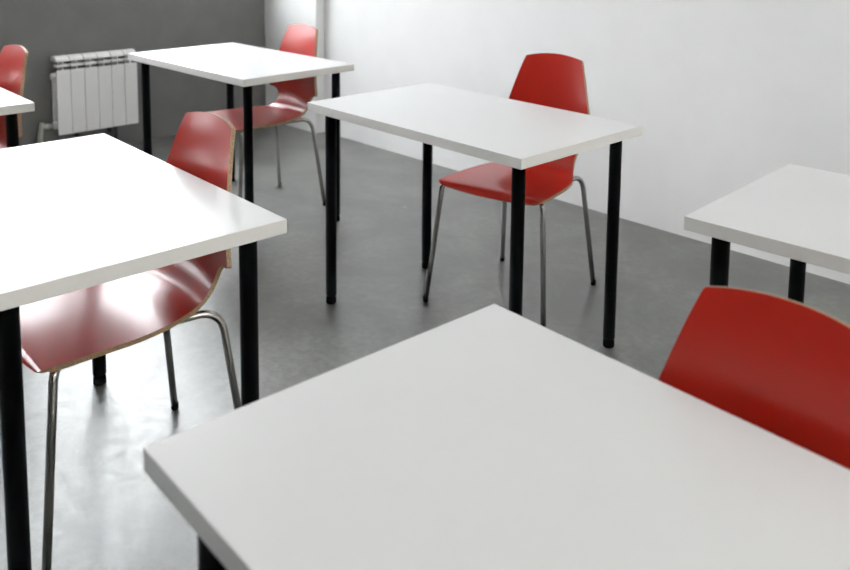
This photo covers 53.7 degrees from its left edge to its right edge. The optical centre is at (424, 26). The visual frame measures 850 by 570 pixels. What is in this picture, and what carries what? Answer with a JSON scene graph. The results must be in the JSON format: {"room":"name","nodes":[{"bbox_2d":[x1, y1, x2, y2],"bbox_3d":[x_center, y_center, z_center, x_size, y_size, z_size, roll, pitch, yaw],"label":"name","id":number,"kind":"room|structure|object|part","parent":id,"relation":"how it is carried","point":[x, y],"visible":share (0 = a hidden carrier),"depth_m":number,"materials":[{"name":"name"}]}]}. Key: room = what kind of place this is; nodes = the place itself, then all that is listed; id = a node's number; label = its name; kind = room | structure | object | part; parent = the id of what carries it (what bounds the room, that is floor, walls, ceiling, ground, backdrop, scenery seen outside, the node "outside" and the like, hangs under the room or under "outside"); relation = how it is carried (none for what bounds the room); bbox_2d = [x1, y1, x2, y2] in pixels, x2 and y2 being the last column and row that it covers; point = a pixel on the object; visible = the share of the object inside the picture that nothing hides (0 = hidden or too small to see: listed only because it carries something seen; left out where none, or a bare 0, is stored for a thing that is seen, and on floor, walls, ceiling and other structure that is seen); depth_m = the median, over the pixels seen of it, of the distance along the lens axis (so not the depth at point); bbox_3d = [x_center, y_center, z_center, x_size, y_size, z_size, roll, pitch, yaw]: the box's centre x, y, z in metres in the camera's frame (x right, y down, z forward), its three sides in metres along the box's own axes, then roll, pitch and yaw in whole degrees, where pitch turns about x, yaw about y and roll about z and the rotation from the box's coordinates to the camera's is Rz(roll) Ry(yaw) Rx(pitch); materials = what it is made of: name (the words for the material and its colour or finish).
{"room":"classroom","nodes":[
{"label":"classroom","id":0,"kind":"room"},
{"bbox_2d":[0,0,265,145],"bbox_3d":[-3.603,-0.703,3.621,6.776,3.200,0.300,-6,9,-44],"label":"wall","id":1,"kind":"structure","parent":0,"point":[46,29],"depth_m":5.29,"materials":[{"name":"grey paint"}]},
{"bbox_2d":[38,48,138,142],"bbox_3d":[-2.020,0.458,5.028,0.598,0.606,0.116,-6,9,-44],"label":"radiator","id":2,"kind":"object","parent":1,"relation":"attached to","point":[89,98],"visible":0.96,"depth_m":4.99,"materials":[{"name":"white metal"}]},
{"bbox_3d":[-1.904,0.648,5.167,0.018,0.200,0.016,-6,9,-44],"label":"support post","id":3,"kind":"part","parent":2,"relation":"part of","materials":[{"name":"metal"}]},
{"bbox_2d":[0,124,849,569],"bbox_3d":[-0.861,1.285,1.002,7.176,0.100,8.200,-6,9,-44],"label":"floor","id":4,"kind":"structure","parent":0,"point":[109,514],"depth_m":3.03,"materials":[{"name":"concrete"}]},
{"bbox_2d":[0,45,27,148],"bbox_3d":[-1.813,0.530,3.210,0.545,0.879,0.499,-6,9,-45],"label":"chair","id":5,"kind":"object","parent":4,"relation":"on","point":[13,58],"visible":0.55,"depth_m":3.34,"materials":[{"name":"red plastic"}]},
{"bbox_2d":[0,87,34,147],"bbox_3d":[-1.919,0.610,3.120,0.597,0.740,0.988,-5,9,-43],"label":"table","id":6,"kind":"object","parent":4,"relation":"on","point":[11,104],"visible":0.38,"depth_m":2.92,"materials":[{"name":"white laminate"}]},
{"bbox_3d":[-1.448,0.632,2.966,0.068,0.679,0.068,-5,9,-43],"label":"leg","id":7,"kind":"part","parent":6,"relation":"part of","materials":[{"name":"black metal"}]},
{"bbox_2d":[20,112,240,569],"bbox_3d":[-0.739,0.678,2.014,0.545,0.879,0.499,-5,9,-43],"label":"chair","id":8,"kind":"object","parent":4,"relation":"on","point":[63,331],"visible":0.66,"depth_m":1.99,"materials":[{"name":"red plastic"}]},
{"bbox_3d":[-0.745,0.911,1.805,0.059,0.442,0.259,3,7,22],"label":"leg","id":9,"kind":"part","parent":8,"relation":"part of","materials":[{"name":"metal"}]},
{"bbox_3d":[-0.763,0.664,1.990,0.439,0.051,0.421,-5,9,-43],"label":"seat","id":10,"kind":"part","parent":8,"relation":"part of","materials":[{"name":"red wood"}]},
{"bbox_3d":[-0.771,0.866,2.223,0.042,0.436,0.293,5,8,33],"label":"leg","id":11,"kind":"part","parent":8,"relation":"part of","materials":[{"name":"metal"}]},
{"bbox_3d":[-0.573,0.430,2.139,0.097,0.411,0.412,-5,9,-43],"label":"backrest","id":12,"kind":"part","parent":8,"relation":"part of","materials":[{"name":"red wood"}]},
{"bbox_3d":[-0.558,0.894,1.994,0.293,0.436,0.042,-3,7,-29],"label":"leg","id":13,"kind":"part","parent":8,"relation":"part of","materials":[{"name":"metal"}]},
{"bbox_2d":[0,133,286,569],"bbox_3d":[-0.849,0.751,1.979,0.597,0.740,0.988,-5,9,-42],"label":"table","id":14,"kind":"object","parent":4,"relation":"on","point":[78,213],"visible":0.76,"depth_m":1.75,"materials":[{"name":"white laminate"}]},
{"bbox_3d":[-0.733,0.807,1.500,0.068,0.679,0.068,-5,9,-42],"label":"leg","id":15,"kind":"part","parent":14,"relation":"part of","materials":[{"name":"black metal"}]},
{"bbox_3d":[-0.965,0.695,2.458,0.068,0.679,0.068,-5,9,-42],"label":"leg","id":16,"kind":"part","parent":14,"relation":"part of","materials":[{"name":"black metal"}]},
{"bbox_3d":[-0.380,0.774,1.820,0.068,0.679,0.068,-5,9,-42],"label":"leg","id":17,"kind":"part","parent":14,"relation":"part of","materials":[{"name":"black metal"}]},
{"bbox_2d":[128,43,353,221],"bbox_3d":[-0.890,0.519,4.004,0.988,0.740,0.597,7,9,44],"label":"table","id":18,"kind":"object","parent":4,"relation":"on","point":[246,66],"visible":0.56,"depth_m":3.84,"materials":[{"name":"white laminate"}]},
{"bbox_3d":[-1.368,0.500,4.133,0.068,0.679,0.068,7,9,44],"label":"leg","id":19,"kind":"part","parent":18,"relation":"part of","materials":[{"name":"black metal"}]},
{"bbox_3d":[-1.037,0.465,4.474,0.068,0.679,0.068,7,9,44],"label":"leg","id":20,"kind":"part","parent":18,"relation":"part of","materials":[{"name":"black metal"}]},
{"bbox_3d":[-0.743,0.575,3.533,0.068,0.679,0.068,7,9,44],"label":"leg","id":21,"kind":"part","parent":18,"relation":"part of","materials":[{"name":"black metal"}]},
{"bbox_3d":[-0.411,0.539,3.875,0.068,0.679,0.068,7,9,44],"label":"leg","id":22,"kind":"part","parent":18,"relation":"part of","materials":[{"name":"black metal"}]},
{"bbox_2d":[208,24,325,205],"bbox_3d":[-0.799,0.443,4.066,0.545,0.879,0.499,-5,9,-42],"label":"chair","id":23,"kind":"object","parent":4,"relation":"on","point":[290,105],"visible":0.71,"depth_m":4.12,"materials":[{"name":"red plastic"}]},
{"bbox_3d":[-0.805,0.676,3.857,0.059,0.442,0.259,3,7,22],"label":"leg","id":24,"kind":"part","parent":23,"relation":"part of","materials":[{"name":"metal"}]},
{"bbox_3d":[-0.823,0.430,4.042,0.439,0.051,0.421,-5,9,-42],"label":"seat","id":25,"kind":"part","parent":23,"relation":"part of","materials":[{"name":"red plastic"}]},
{"bbox_3d":[-0.831,0.631,4.275,0.042,0.436,0.293,5,8,34],"label":"leg","id":26,"kind":"part","parent":23,"relation":"part of","materials":[{"name":"metal"}]},
{"bbox_3d":[-0.632,0.195,4.191,0.097,0.411,0.412,-5,9,-42],"label":"backrest","id":27,"kind":"part","parent":23,"relation":"part of","materials":[{"name":"red plastic"}]},
{"bbox_3d":[-0.618,0.660,4.046,0.293,0.436,0.042,-3,7,-29],"label":"leg","id":28,"kind":"part","parent":23,"relation":"part of","materials":[{"name":"metal"}]},
{"bbox_2d":[307,83,642,347],"bbox_3d":[0.134,0.660,2.864,0.597,0.740,0.988,-6,9,-43],"label":"table","id":29,"kind":"object","parent":4,"relation":"on","point":[518,135],"visible":0.81,"depth_m":2.71,"materials":[{"name":"white laminate"}]},
{"bbox_3d":[-0.338,0.638,3.015,0.068,0.679,0.068,-6,9,-43],"label":"leg","id":30,"kind":"part","parent":29,"relation":"part of","materials":[{"name":"black metal"}]},
{"bbox_3d":[0.009,0.605,3.341,0.068,0.679,0.068,-6,9,-43],"label":"leg","id":31,"kind":"part","parent":29,"relation":"part of","materials":[{"name":"black metal"}]},
{"bbox_3d":[0.260,0.716,2.388,0.068,0.679,0.068,-6,9,-43],"label":"leg","id":32,"kind":"part","parent":29,"relation":"part of","materials":[{"name":"black metal"}]},
{"bbox_3d":[0.606,0.683,2.714,0.068,0.679,0.068,-6,9,-43],"label":"leg","id":33,"kind":"part","parent":29,"relation":"part of","materials":[{"name":"black metal"}]},
{"bbox_2d":[143,304,849,569],"bbox_3d":[0.213,0.890,0.861,0.597,0.740,0.988,-5,9,-41],"label":"table","id":34,"kind":"object","parent":4,"relation":"on","point":[491,437],"visible":1,"depth_m":0.95,"materials":[{"name":"white laminate"}]},
{"bbox_3d":[-0.253,0.866,1.028,0.068,0.679,0.068,-5,9,-41],"label":"leg","id":35,"kind":"part","parent":34,"relation":"part of","materials":[{"name":"black metal"}]},
{"bbox_2d":[423,53,595,327],"bbox_3d":[0.353,0.565,3.103,0.499,0.879,0.545,5,8,34],"label":"chair","id":36,"kind":"object","parent":4,"relation":"on","point":[553,80],"visible":0.55,"depth_m":3.17,"materials":[{"name":"red wood"}]},
{"bbox_3d":[0.120,0.774,3.091,0.259,0.442,0.059,-3,8,-30],"label":"leg","id":37,"kind":"part","parent":36,"relation":"part of","materials":[{"name":"metal"}]},
{"bbox_3d":[0.282,0.754,3.301,0.042,0.436,0.293,3,7,21],"label":"leg","id":38,"kind":"part","parent":36,"relation":"part of","materials":[{"name":"metal"}]},
{"bbox_3d":[0.334,0.552,3.075,0.421,0.051,0.439,5,8,34],"label":"seat","id":39,"kind":"part","parent":36,"relation":"part of","materials":[{"name":"red wood"}]},
{"bbox_3d":[0.398,0.798,2.899,0.059,0.442,0.259,2,7,10],"label":"leg","id":40,"kind":"part","parent":36,"relation":"part of","materials":[{"name":"metal"}]},
{"bbox_3d":[0.483,0.313,3.260,0.412,0.411,0.097,5,8,34],"label":"backrest","id":41,"kind":"part","parent":36,"relation":"part of","materials":[{"name":"red plastic"}]},
{"bbox_3d":[0.539,0.777,3.124,0.293,0.436,0.042,-5,9,-42],"label":"leg","id":42,"kind":"part","parent":36,"relation":"part of","materials":[{"name":"metal"}]},
{"bbox_2d":[658,286,849,469],"bbox_3d":[0.272,0.809,0.960,0.545,0.879,0.499,-5,9,-41],"label":"chair","id":43,"kind":"object","parent":4,"relation":"on","point":[779,365],"visible":0.39,"depth_m":1.09,"materials":[{"name":"red plastic"}]},
{"bbox_2d":[684,164,849,303],"bbox_3d":[1.120,0.799,1.735,0.988,0.740,0.597,7,9,44],"label":"table","id":44,"kind":"object","parent":4,"relation":"on","point":[801,214],"visible":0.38,"depth_m":1.82,"materials":[{"name":"white laminate"}]},
{"bbox_3d":[0.642,0.780,1.864,0.068,0.679,0.068,7,9,44],"label":"leg","id":45,"kind":"part","parent":44,"relation":"part of","materials":[{"name":"black metal"}]},
{"bbox_3d":[0.973,0.745,2.206,0.068,0.679,0.068,7,9,44],"label":"leg","id":46,"kind":"part","parent":44,"relation":"part of","materials":[{"name":"black metal"}]},
{"bbox_2d":[265,0,849,283],"bbox_3d":[1.628,-0.602,3.216,0.266,3.200,8.200,-6,9,-44],"label":"wall","id":47,"kind":"structure","parent":0,"point":[725,95],"depth_m":3.84,"materials":[{"name":"white paint"}]}
]}

